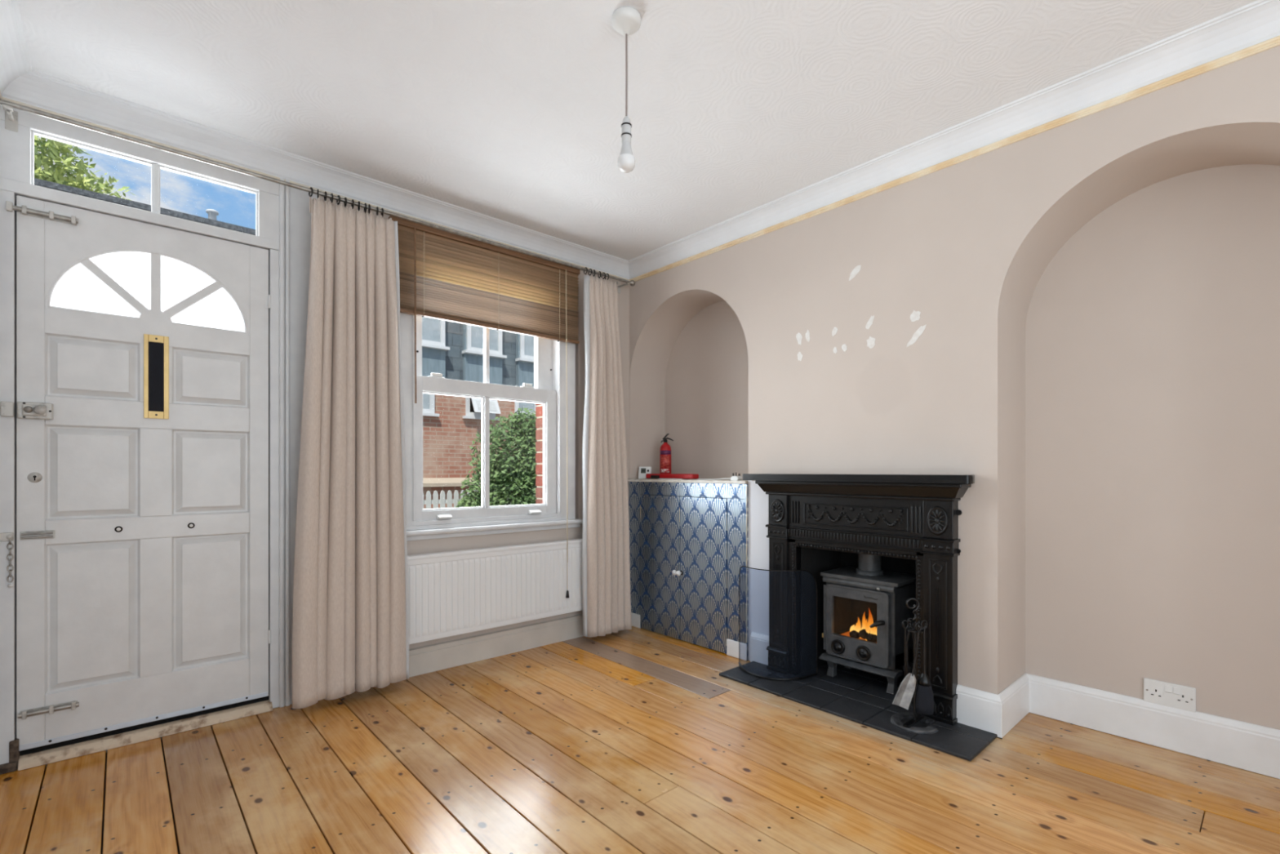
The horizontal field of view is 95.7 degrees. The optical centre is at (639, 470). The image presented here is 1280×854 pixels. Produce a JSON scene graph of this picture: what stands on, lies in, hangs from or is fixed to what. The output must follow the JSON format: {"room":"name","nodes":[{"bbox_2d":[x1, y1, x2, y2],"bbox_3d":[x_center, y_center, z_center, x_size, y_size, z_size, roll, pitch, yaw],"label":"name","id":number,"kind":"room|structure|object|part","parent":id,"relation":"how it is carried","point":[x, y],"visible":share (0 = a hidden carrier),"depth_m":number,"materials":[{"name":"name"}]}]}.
{"room":"living room","nodes":[
{"label":"living room","id":0,"kind":"room"},
{"bbox_2d":[46,195,629,765],"bbox_3d":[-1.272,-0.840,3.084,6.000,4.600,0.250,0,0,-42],"label":"wall","id":1,"kind":"structure","parent":0,"point":[460,543],"depth_m":3.71,"materials":[{"name":"beige paint"}]},
{"bbox_2d":[12,195,271,751],"bbox_3d":[-1.938,0.010,2.315,0.788,1.984,0.093,0,0,-42],"label":"door","id":2,"kind":"structure","parent":1,"relation":"in","point":[142,348],"depth_m":2.28,"materials":[{"name":"white paint"}]},
{"bbox_3d":[-2.171,-0.217,2.055,0.024,0.023,0.013,0,0,-42],"label":"latch knob","id":3,"kind":"part","parent":2,"relation":"part of","materials":[{"name":"metal"}]},
{"bbox_3d":[-2.187,0.025,2.093,0.038,0.037,0.004,0,0,-42],"label":"keyhole plate","id":4,"kind":"part","parent":2,"relation":"part of","materials":[{"name":"paint"}]},
{"bbox_3d":[-2.176,0.234,2.091,0.080,0.021,0.008,0,0,-42],"label":"slide rail","id":5,"kind":"part","parent":2,"relation":"part of","materials":[{"name":"metal"}]},
{"bbox_3d":[-2.148,-0.217,2.074,0.034,0.033,0.015,0,0,-42],"label":"latch lever","id":6,"kind":"part","parent":2,"relation":"part of","materials":[{"name":"paint"}]},
{"bbox_3d":[-2.160,-0.930,2.103,0.173,0.017,0.017,0,0,-42],"label":"bolt rod","id":7,"kind":"part","parent":2,"relation":"part of","materials":[{"name":"metal"}]},
{"bbox_3d":[-2.152,0.872,2.110,0.155,0.017,0.017,0,0,-42],"label":"bolt rod","id":8,"kind":"part","parent":2,"relation":"part of","materials":[{"name":"metal"}]},
{"bbox_3d":[-2.083,-0.388,2.211,0.262,0.231,0.027,0,0,-42],"label":"panel","id":9,"kind":"part","parent":2,"relation":"part of","materials":[{"name":"white paint"}]},
{"bbox_3d":[-2.083,0.007,2.211,0.262,0.351,0.027,0,0,-42],"label":"panel","id":10,"kind":"part","parent":2,"relation":"part of","materials":[{"name":"white paint"}]},
{"bbox_3d":[-2.083,0.544,2.211,0.262,0.548,0.027,0,0,-42],"label":"panel","id":11,"kind":"part","parent":2,"relation":"part of","materials":[{"name":"white paint"}]},
{"bbox_3d":[-2.068,-0.697,2.232,0.309,0.203,0.004,0,0,-42],"label":"pane","id":12,"kind":"part","parent":2,"relation":"part of","materials":[{"name":"clear glass"}]},
{"bbox_3d":[-2.033,-0.736,2.263,0.214,0.283,0.004,0,0,-42],"label":"pane","id":13,"kind":"part","parent":2,"relation":"part of","materials":[{"name":"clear glass"}]},
{"bbox_3d":[-1.942,-0.737,2.323,0.624,0.289,0.014,0,0,-42],"label":"fan moulding","id":14,"kind":"part","parent":2,"relation":"part of","materials":[{"name":"white paint"}]},
{"bbox_3d":[-1.952,-0.220,2.336,0.625,0.104,0.044,0,0,-42],"label":"rail","id":15,"kind":"part","parent":2,"relation":"part of","materials":[{"name":"white paint"}]},
{"bbox_3d":[-1.952,0.227,2.336,0.625,0.087,0.044,0,0,-42],"label":"rail","id":16,"kind":"part","parent":2,"relation":"part of","materials":[{"name":"white paint"}]},
{"bbox_3d":[-1.952,0.910,2.336,0.625,0.184,0.044,0,0,-42],"label":"rail","id":17,"kind":"part","parent":2,"relation":"part of","materials":[{"name":"white paint"}]},
{"bbox_3d":[-1.935,-0.374,2.317,0.077,0.333,0.006,0,0,-42],"label":"letter plate","id":18,"kind":"part","parent":2,"relation":"part of","materials":[{"name":"gold metal"}]},
{"bbox_3d":[-1.873,-0.736,2.406,0.214,0.283,0.004,0,0,-42],"label":"pane","id":19,"kind":"part","parent":2,"relation":"part of","materials":[{"name":"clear glass"}]},
{"bbox_3d":[-1.838,-0.697,2.438,0.309,0.203,0.004,0,0,-42],"label":"pane","id":20,"kind":"part","parent":2,"relation":"part of","materials":[{"name":"clear glass"}]},
{"bbox_3d":[-1.813,-0.388,2.453,0.263,0.231,0.027,0,0,-42],"label":"panel","id":21,"kind":"part","parent":2,"relation":"part of","materials":[{"name":"white paint"}]},
{"bbox_3d":[-1.813,0.007,2.453,0.263,0.351,0.027,0,0,-42],"label":"panel","id":22,"kind":"part","parent":2,"relation":"part of","materials":[{"name":"white paint"}]},
{"bbox_3d":[-1.813,0.544,2.453,0.263,0.548,0.027,0,0,-42],"label":"panel","id":23,"kind":"part","parent":2,"relation":"part of","materials":[{"name":"white paint"}]},
{"bbox_2d":[31,130,257,235],"bbox_3d":[-1.950,-1.130,2.333,0.693,0.202,0.030,0,0,-42],"label":"window","id":24,"kind":"structure","parent":1,"relation":"in","point":[155,168],"depth_m":2.32,"materials":[{"name":"white paint"}]},
{"bbox_2d":[0,104,316,774],"bbox_3d":[-1.934,-0.126,2.433,1.014,2.372,0.235,0,0,-42],"label":"door frame","id":25,"kind":"structure","parent":1,"relation":"attached to","point":[284,215],"depth_m":2.39,"materials":[{"name":"white paint"}]},
{"bbox_3d":[-2.217,0.405,2.041,0.016,0.015,0.009,0,0,-42],"label":"chain","id":26,"kind":"part","parent":25,"relation":"part of","materials":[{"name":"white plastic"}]},
{"bbox_3d":[-1.611,-0.126,2.605,0.022,2.372,0.022,0,0,-42],"label":"bead moulding","id":27,"kind":"part","parent":25,"relation":"part of","materials":[{"name":"white paint"}]},
{"bbox_3d":[-1.592,-0.126,2.616,0.017,2.372,0.017,0,0,-42],"label":"bead moulding","id":28,"kind":"part","parent":25,"relation":"part of","materials":[{"name":"white paint"}]},
{"bbox_3d":[-1.620,-0.126,2.634,0.047,2.372,0.056,0,0,-42],"label":"architrave","id":29,"kind":"part","parent":25,"relation":"part of","materials":[{"name":"white paint"}]},
{"bbox_3d":[-1.554,-0.126,2.675,0.106,2.372,0.024,0,0,-42],"label":"architrave","id":30,"kind":"part","parent":25,"relation":"part of","materials":[{"name":"white paint"}]},
{"bbox_2d":[1,70,629,280],"bbox_3d":[-1.134,-1.344,2.978,2.935,0.112,0.093,0,0,-42],"label":"crown molding","id":31,"kind":"structure","parent":1,"relation":"attached to","point":[35,90],"depth_m":2.55,"materials":[{"name":"white paint"}]},
{"bbox_2d":[0,98,635,293],"bbox_3d":[-1.136,-1.238,2.954,2.890,0.073,0.114,0,0,-42],"label":"pole","id":32,"kind":"object","parent":1,"relation":"attached to","point":[11,116],"visible":0.94,"depth_m":2.40,"materials":[{"name":"metal"}]},
{"bbox_2d":[292,186,408,708],"bbox_3d":[-1.322,-0.124,2.670,0.502,2.291,0.138,0,0,-42],"label":"curtain","id":33,"kind":"object","parent":32,"relation":"hanging from","point":[350,614],"visible":1,"depth_m":2.63,"materials":[{"name":"fabric"}]},
{"bbox_2d":[582,266,631,637],"bbox_3d":[-0.208,-0.119,3.682,0.380,2.300,0.147,0,0,-42],"label":"curtain","id":34,"kind":"object","parent":32,"relation":"hanging from","point":[606,549],"visible":1,"depth_m":3.61,"materials":[{"name":"fabric"}]},
{"bbox_2d":[400,312,582,541],"bbox_3d":[-0.857,-0.407,3.331,1.228,1.535,0.169,0,0,-42],"label":"window","id":35,"kind":"structure","parent":1,"relation":"in","point":[551,388],"depth_m":3.34,"materials":[{"name":"white paint"}]},
{"bbox_2d":[388,215,580,597],"bbox_3d":[-0.805,-0.245,3.244,1.146,2.040,0.076,0,0,-42],"label":"blind","id":36,"kind":"object","parent":35,"relation":"attached to","point":[445,276],"visible":0.8,"depth_m":3.21,"materials":[{"name":"brown wood"}]},
{"bbox_3d":[-1.119,-1.016,2.985,0.010,0.428,0.034,0,0,-42],"label":"ladder cord","id":37,"kind":"part","parent":36,"relation":"part of","materials":[{"name":"fabric"}]},
{"bbox_3d":[-0.815,-1.246,3.256,1.146,0.037,0.045,0,0,-42],"label":"head rail","id":38,"kind":"part","parent":36,"relation":"part of","materials":[{"name":"brown wood"}]},
{"bbox_3d":[-0.815,-0.804,3.256,1.146,0.016,0.029,0,0,-42],"label":"rail","id":39,"kind":"part","parent":36,"relation":"part of","materials":[{"name":"brown wood"}]},
{"bbox_3d":[-0.500,-1.016,3.541,0.010,0.428,0.034,0,0,-42],"label":"ladder cord","id":40,"kind":"part","parent":36,"relation":"part of","materials":[{"name":"fabric"}]},
{"bbox_3d":[-0.447,-0.240,3.541,0.017,1.980,0.009,0,0,39],"label":"pull cord","id":41,"kind":"part","parent":36,"relation":"part of","materials":[{"name":"fabric"}]},
{"bbox_3d":[-0.878,-0.779,3.380,0.897,0.661,0.042,0,0,-42],"label":"sash","id":42,"kind":"part","parent":35,"relation":"part of","materials":[{"name":"white paint"}]},
{"bbox_3d":[-0.865,-0.115,3.329,0.884,0.768,0.042,0,0,-42],"label":"sash","id":43,"kind":"part","parent":35,"relation":"part of","materials":[{"name":"white paint"}]},
{"bbox_3d":[-0.857,0.322,3.331,1.228,0.028,0.169,0,0,-42],"label":"sill","id":44,"kind":"part","parent":35,"relation":"part of","materials":[{"name":"white paint"}]},
{"bbox_2d":[407,537,582,644],"bbox_3d":[-0.809,0.653,3.272,1.268,0.442,0.087,0,0,-42],"label":"radiator","id":45,"kind":"object","parent":1,"relation":"attached to","point":[454,593],"visible":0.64,"depth_m":3.21,"materials":[{"name":"metal"}]},
{"bbox_2d":[407,537,582,559],"bbox_3d":[-0.802,0.441,3.264,1.268,0.018,0.066,0,0,-42],"label":"grille","id":46,"kind":"object","parent":45,"relation":"attached to","point":[490,551],"depth_m":3.23,"materials":[{"name":"metal"}]},
{"bbox_2d":[408,613,583,677],"bbox_3d":[-0.784,0.990,3.341,1.930,0.140,0.020,0,0,-42],"label":"baseboard","id":47,"kind":"structure","parent":1,"relation":"attached to","point":[426,659],"depth_m":3.28,"materials":[{"name":"paint"}]},
{"bbox_2d":[17,0,1257,260],"bbox_3d":[0.487,-1.470,1.473,3.735,0.140,5.100,0,0,-42],"label":"ceiling","id":48,"kind":"structure","parent":0,"point":[510,111],"depth_m":2.08,"materials":[{"name":"white paint"}]},
{"bbox_2d":[611,6,641,173],"bbox_3d":[-0.042,-1.162,1.790,0.092,0.476,0.092,0,0,-42],"label":"pendant light","id":49,"kind":"object","parent":48,"relation":"hanging from","point":[626,20],"visible":1,"depth_m":1.78,"materials":[{"name":"white plastic"}]},
{"bbox_3d":[-0.042,-0.945,1.790,0.055,0.042,0.055,0,0,-42],"label":"bulb globe","id":50,"kind":"part","parent":49,"relation":"part of"},
{"bbox_2d":[0,626,1279,853],"bbox_3d":[0.521,1.120,1.435,3.535,0.120,4.800,0,0,-42],"label":"floor","id":51,"kind":"structure","parent":0,"point":[634,740],"depth_m":1.98,"materials":[{"name":"brown wood"}]},
{"bbox_2d":[627,478,748,660],"bbox_3d":[0.372,0.558,3.709,0.393,1.003,1.012,0,0,-42],"label":"base cabinet","id":52,"kind":"object","parent":51,"relation":"on","point":[689,538],"visible":0.88,"depth_m":3.54,"materials":[{"name":"paper"}]},
{"bbox_3d":[-0.028,1.015,3.934,0.017,0.090,0.104,0,0,-42],"label":"board","id":53,"kind":"part","parent":52,"relation":"part of","materials":[{"name":"paint"}]},
{"bbox_3d":[0.131,0.608,3.758,0.020,0.893,0.362,0,0,-42],"label":"door","id":54,"kind":"part","parent":52,"relation":"part of","materials":[{"name":"paper"}]},
{"bbox_3d":[0.220,0.635,3.614,0.039,0.036,0.036,0,0,-42],"label":"knob","id":55,"kind":"part","parent":52,"relation":"part of","materials":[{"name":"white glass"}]},
{"bbox_3d":[0.243,0.635,3.589,0.039,0.036,0.036,0,0,-42],"label":"knob","id":56,"kind":"part","parent":52,"relation":"part of","materials":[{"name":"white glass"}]},
{"bbox_2d":[627,478,748,484],"bbox_3d":[0.384,0.066,3.721,0.360,0.018,1.009,0,0,-42],"label":"countertop","id":57,"kind":"structure","parent":52,"relation":"on","point":[695,481],"depth_m":3.56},
{"bbox_2d":[638,466,651,479],"bbox_3d":[0.034,0.015,3.972,0.090,0.085,0.032,0,0,23],"label":"digital thermostat","id":58,"kind":"object","parent":57,"relation":"on","point":[642,471],"visible":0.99,"depth_m":3.96,"materials":[{"name":"white plastic"}]},
{"bbox_2d":[659,433,673,473],"bbox_3d":[0.178,-0.100,4.014,0.083,0.315,0.081,0,0,-42],"label":"fire extinguisher","id":59,"kind":"object","parent":57,"relation":"on","point":[665,449],"visible":0.8,"depth_m":3.98,"materials":[{"name":"red metal"}]},
{"bbox_2d":[645,473,698,479],"bbox_3d":[0.205,0.039,3.812,0.410,0.036,0.083,0,0,45],"label":"case","id":60,"kind":"object","parent":57,"relation":"on","point":[660,476],"visible":0.99,"depth_m":3.76,"materials":[{"name":"plastic"}]},
{"bbox_2d":[697,472,742,480],"bbox_3d":[0.460,0.034,3.454,0.042,0.046,0.357,0,0,-40],"label":"plug","id":61,"kind":"object","parent":57,"relation":"on","point":[733,477],"visible":1,"depth_m":3.34,"materials":[{"name":"white plastic"}]},
{"bbox_3d":[0.306,0.117,3.568,0.020,0.083,0.888,0,0,-42],"label":"rail","id":62,"kind":"part","parent":52,"relation":"part of","materials":[{"name":"paper"}]},
{"bbox_3d":[0.379,0.608,3.481,0.020,0.893,0.375,0,0,-42],"label":"door","id":63,"kind":"part","parent":52,"relation":"part of","materials":[{"name":"paper"}]},
{"bbox_3d":[0.551,1.014,3.287,0.019,0.092,0.139,0,0,-42],"label":"board","id":64,"kind":"part","parent":52,"relation":"part of","materials":[{"name":"paint"}]},
{"bbox_2d":[719,661,997,760],"bbox_3d":[1.069,1.053,2.788,0.709,0.012,1.193,0,0,-42],"label":"hearth","id":65,"kind":"object","parent":51,"relation":"on","point":[855,695],"visible":0.7,"depth_m":2.65,"materials":[{"name":"stone"}]},
{"bbox_2d":[738,565,817,680],"bbox_3d":[0.687,0.772,2.975,0.415,0.550,0.177,0,0,24],"label":"fire screen","id":66,"kind":"object","parent":65,"relation":"on","point":[740,664],"visible":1,"depth_m":2.95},
{"bbox_3d":[0.687,1.042,2.975,0.415,0.012,0.177,0,0,24],"label":"rail","id":67,"kind":"part","parent":66,"relation":"part of","materials":[{"name":"black metal"}]},
{"bbox_2d":[742,473,974,725],"bbox_3d":[0.971,0.532,2.722,0.146,1.030,1.114,0,0,-42],"label":"fireplace surround","id":68,"kind":"object","parent":65,"relation":"on","point":[915,517],"visible":0.93,"depth_m":2.62,"materials":[{"name":"black metal"}]},
{"bbox_3d":[0.999,0.215,2.727,0.006,0.105,0.520,0,0,-42],"label":"garland panel","id":69,"kind":"part","parent":68,"relation":"part of","materials":[{"name":"black metal"}]},
{"bbox_3d":[1.010,0.694,2.753,0.046,0.708,0.692,0,0,-42],"label":"plate","id":70,"kind":"part","parent":68,"relation":"part of","materials":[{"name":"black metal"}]},
{"bbox_2d":[742,473,974,484],"bbox_3d":[0.971,0.035,2.722,0.146,0.034,1.114,0,0,-42],"label":"mantel shelf","id":71,"kind":"object","parent":68,"relation":"attached to","point":[759,478],"depth_m":2.61,"materials":[{"name":"black metal"}]},
{"bbox_2d":[818,553,915,694],"bbox_3d":[1.151,0.605,2.902,0.328,0.886,0.400,0,0,-42],"label":"stove","id":72,"kind":"object","parent":65,"relation":"on","point":[849,591],"visible":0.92,"depth_m":2.83,"materials":[{"name":"grey paint"}]},
{"bbox_2d":[848,630,860,638],"bbox_3d":[1.075,0.822,2.900,0.056,0.047,0.046,0,0,30],"label":"coal","id":73,"kind":"object","parent":72,"relation":"in","point":[854,633],"visible":0.73,"depth_m":2.88,"materials":[{"name":"black stone"}]},
{"bbox_2d":[841,607,876,639],"bbox_3d":[1.153,0.765,2.905,0.170,0.159,0.258,0,0,-42],"label":"fire","id":74,"kind":"object","parent":72,"relation":"on","point":[865,624],"visible":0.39,"depth_m":2.89,"materials":[{"name":"orange"}]},
{"bbox_3d":[1.064,0.750,2.833,0.028,0.356,0.322,0,0,-42],"label":"door","id":75,"kind":"part","parent":72,"relation":"part of","materials":[{"name":"grey paint"}]},
{"bbox_3d":[1.078,0.738,2.846,0.010,0.395,0.354,0,0,-42],"label":"plate","id":76,"kind":"part","parent":72,"relation":"part of","materials":[{"name":"grey paint"}]},
{"bbox_2d":[858,628,870,639],"bbox_3d":[1.117,0.809,2.870,0.070,0.056,0.057,0,0,26],"label":"coal","id":77,"kind":"object","parent":72,"relation":"in","point":[863,633],"visible":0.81,"depth_m":2.85,"materials":[{"name":"black stone"}]},
{"bbox_3d":[1.163,0.528,2.913,0.295,0.016,0.400,0,0,-42],"label":"plate","id":78,"kind":"part","parent":72,"relation":"part of","materials":[{"name":"grey paint"}]},
{"bbox_2d":[866,633,876,642],"bbox_3d":[1.136,0.821,2.831,0.053,0.049,0.055,0,0,-8],"label":"coal","id":79,"kind":"object","parent":72,"relation":"in","point":[872,637],"visible":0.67,"depth_m":2.81,"materials":[{"name":"black stone"}]},
{"bbox_3d":[1.116,0.723,2.721,0.066,0.041,0.031,0,0,9],"label":"door handle","id":80,"kind":"part","parent":72,"relation":"part of","materials":[{"name":"grey metal"}]},
{"bbox_2d":[890,597,937,733],"bbox_3d":[1.136,0.786,2.393,0.184,0.523,0.184,0,0,-42],"label":"stand","id":81,"kind":"object","parent":65,"relation":"on","point":[895,719],"visible":0.99,"depth_m":2.39,"materials":[{"name":"metal"}]},
{"bbox_2d":[902,619,908,677],"bbox_3d":[1.103,0.801,2.400,0.037,0.369,0.021,0,0,-42],"label":"poker","id":82,"kind":"object","parent":81,"relation":"hanging from","point":[904,620],"visible":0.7,"depth_m":2.39,"materials":[{"name":"black metal"}]},
{"bbox_2d":[892,622,922,709],"bbox_3d":[1.085,0.792,2.351,0.128,0.352,0.018,0,0,0],"label":"shovel","id":83,"kind":"object","parent":81,"relation":"hanging from","point":[903,698],"visible":1,"depth_m":2.35,"materials":[{"name":"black metal"}]},
{"bbox_3d":[1.070,0.894,2.349,0.099,0.147,0.015,0,0,0],"label":"blade","id":84,"kind":"part","parent":83,"relation":"part of","materials":[{"name":"metal"}]},
{"bbox_2d":[906,617,916,703],"bbox_3d":[1.138,0.798,2.431,0.047,0.363,0.013,0,0,0],"label":"tongs","id":85,"kind":"object","parent":81,"relation":"hanging from","point":[908,619],"visible":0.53,"depth_m":2.43,"materials":[{"name":"black metal"}]},
{"bbox_3d":[1.129,0.814,2.431,0.028,0.330,0.013,0,0,-7],"label":"arm","id":86,"kind":"part","parent":85,"relation":"part of","materials":[{"name":"black metal"}]},
{"bbox_3d":[1.147,0.814,2.431,0.028,0.330,0.013,0,0,-7],"label":"arm","id":87,"kind":"part","parent":85,"relation":"part of","materials":[{"name":"black metal"}]},
{"bbox_3d":[1.127,0.554,2.393,0.058,0.060,0.010,0,0,0],"label":"scroll handle","id":88,"kind":"part","parent":81,"relation":"part of","materials":[{"name":"black metal"}]},
{"bbox_3d":[1.136,0.829,2.393,0.011,0.402,0.011,0,0,-42],"label":"stem","id":89,"kind":"part","parent":81,"relation":"part of","materials":[{"name":"black metal"}]},
{"bbox_2d":[915,619,934,715],"bbox_3d":[1.173,0.805,2.391,0.076,0.378,0.075,0,0,-42],"label":"brush","id":90,"kind":"object","parent":81,"relation":"hanging from","point":[924,704],"visible":0.96,"depth_m":2.37,"materials":[{"name":"black metal"}]},
{"bbox_2d":[629,45,1279,729],"bbox_3d":[1.620,-0.190,2.557,0.601,2.700,5.200,0,0,-42],"label":"wall","id":91,"kind":"structure","parent":0,"point":[1079,319],"depth_m":2.38,"materials":[{"name":"beige paint"}]},
{"bbox_2d":[627,0,1279,281],"bbox_3d":[1.429,-1.344,2.251,0.093,0.112,4.600,0,0,-42],"label":"crown molding","id":92,"kind":"structure","parent":91,"relation":"attached to","point":[1252,28],"depth_m":2.24,"materials":[{"name":"white paint"}]},
{"bbox_2d":[750,631,1279,778],"bbox_3d":[1.499,0.978,2.504,0.392,0.165,2.227,0,0,-42],"label":"baseboard","id":93,"kind":"structure","parent":91,"relation":"attached to","point":[1251,747],"depth_m":2.30,"materials":[{"name":"paint"}]},
{"bbox_2d":[1143,677,1195,711],"bbox_3d":[2.018,0.855,2.208,0.014,0.090,0.148,0,0,-42],"label":"wall socket","id":94,"kind":"object","parent":91,"relation":"attached to","point":[1160,692],"visible":1,"depth_m":2.20,"materials":[{"name":"white plastic"}]},
{"bbox_2d":[1164,684,1171,693],"bbox_3d":[2.014,0.833,2.207,0.006,0.026,0.018,0,0,-42],"label":"switch","id":95,"kind":"object","parent":94,"relation":"attached to","point":[1167,687],"depth_m":2.21,"materials":[{"name":"white plastic"}]},
{"bbox_2d":[1173,686,1179,694],"bbox_3d":[2.029,0.833,2.190,0.006,0.026,0.018,0,0,-42],"label":"switch","id":96,"kind":"object","parent":94,"relation":"attached to","point":[1175,689],"depth_m":2.19,"materials":[{"name":"white plastic"}]},
{"bbox_3d":[-0.727,-0.190,0.180,0.200,2.700,4.800,0,0,-42],"label":"wall","id":97,"kind":"structure","parent":0,"visible":0},
{"bbox_2d":[0,0,32,99],"bbox_3d":[-0.685,-1.344,0.352,0.093,0.112,4.600,0,0,-42],"label":"trim","id":98,"kind":"structure","parent":97,"relation":"attached to","point":[15,60],"depth_m":1.89,"materials":[{"name":"white paint"}]},
{"label":"outside","id":99,"kind":"structure","parent":0,"visible":0},
{"bbox_3d":[-10.178,1.335,15.247,50.000,0.150,29.750,0,0,-42],"label":"ground","id":100,"kind":"structure","parent":99,"visible":0},
{"bbox_2d":[34,134,134,200],"bbox_3d":[-11.489,-2.820,9.996,4.582,8.160,2.959,0,0,-42],"label":"tree","id":101,"kind":"object","parent":100,"relation":"on","point":[55,148],"visible":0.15,"depth_m":10.44,"materials":[{"name":"green plant"}]},
{"bbox_2d":[34,177,536,509],"bbox_3d":[-5.338,-1.260,9.857,18.000,5.040,2.240,0,0,-42],"label":"house","id":102,"kind":"structure","parent":100,"relation":"on","point":[454,350],"depth_m":10.48,"materials":[{"name":"red brick"}]},
{"bbox_2d":[205,208,218,220],"bbox_3d":[-6.189,-3.620,8.380,0.150,0.320,0.146,0,0,-42],"label":"pot","id":103,"kind":"object","parent":102,"relation":"on","point":[212,214],"depth_m":8.34,"materials":[{"name":"white ceramic"}]},
{"bbox_3d":[-3.872,-1.280,9.983,0.500,0.410,0.010,0,0,-42],"label":"pane","id":104,"kind":"part","parent":102,"relation":"part of","materials":[{"name":"grey glass"}]},
{"bbox_3d":[-3.842,-0.975,9.950,0.770,0.050,0.100,0,0,-42],"label":"sill","id":105,"kind":"part","parent":102,"relation":"part of","materials":[{"name":"white stone"}]},
{"bbox_3d":[-3.692,-2.660,10.051,0.460,0.810,0.010,0,0,-42],"label":"pane","id":106,"kind":"part","parent":102,"relation":"part of","materials":[{"name":"grey glass"}]},
{"bbox_3d":[-3.685,-2.155,10.044,0.730,0.050,0.170,0,0,-42],"label":"sill","id":107,"kind":"part","parent":102,"relation":"part of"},
{"bbox_3d":[-2.979,-1.280,10.799,0.440,0.410,0.010,0,0,-42],"label":"pane","id":108,"kind":"part","parent":102,"relation":"part of","materials":[{"name":"white glass"}]},
{"bbox_3d":[-2.945,-0.975,10.762,0.710,0.050,0.090,0,0,-42],"label":"sill","id":109,"kind":"part","parent":102,"relation":"part of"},
{"bbox_3d":[-2.885,-2.155,10.762,0.820,0.050,0.170,0,0,-42],"label":"sill","id":110,"kind":"part","parent":102,"relation":"part of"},
{"bbox_3d":[-2.892,-2.660,10.770,0.550,0.810,0.010,0,0,-42],"label":"pane","id":111,"kind":"part","parent":102,"relation":"part of","materials":[{"name":"grey glass"}]},
{"bbox_3d":[-2.859,-1.285,10.696,0.410,0.350,0.153,0,0,-42],"label":"pane","id":112,"kind":"part","parent":102,"relation":"part of","materials":[{"name":"white glass"}]},
{"bbox_3d":[-2.096,-2.155,11.470,0.740,0.050,0.170,0,0,-42],"label":"sill","id":113,"kind":"part","parent":102,"relation":"part of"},
{"bbox_3d":[-2.247,-1.325,11.443,0.370,0.320,0.010,0,0,-42],"label":"pane","id":114,"kind":"part","parent":102,"relation":"part of","materials":[{"name":"grey glass"}]},
{"bbox_3d":[-2.103,-2.660,11.478,0.470,0.810,0.010,0,0,-42],"label":"pane","id":115,"kind":"part","parent":102,"relation":"part of","materials":[{"name":"grey glass"}]},
{"bbox_2d":[422,489,508,509],"bbox_3d":[-2.772,0.779,8.982,3.950,0.962,0.050,0,0,-42],"label":"picket fence","id":116,"kind":"object","parent":100,"relation":"on","point":[450,500],"visible":0.12,"depth_m":8.75,"materials":[{"name":"white wood"}]},
{"bbox_3d":[-2.779,0.470,8.990,3.950,0.060,0.029,0,0,-42],"label":"fence rail","id":117,"kind":"part","parent":116,"relation":"part of","materials":[{"name":"white wood"}]},
{"bbox_2d":[455,407,536,507],"bbox_3d":[-1.699,0.161,8.502,1.389,2.197,2.002,0,0,37],"label":"bush","id":118,"kind":"object","parent":100,"relation":"on","point":[517,483],"visible":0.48,"depth_m":8.03,"materials":[{"name":"green plant"}]}
]}

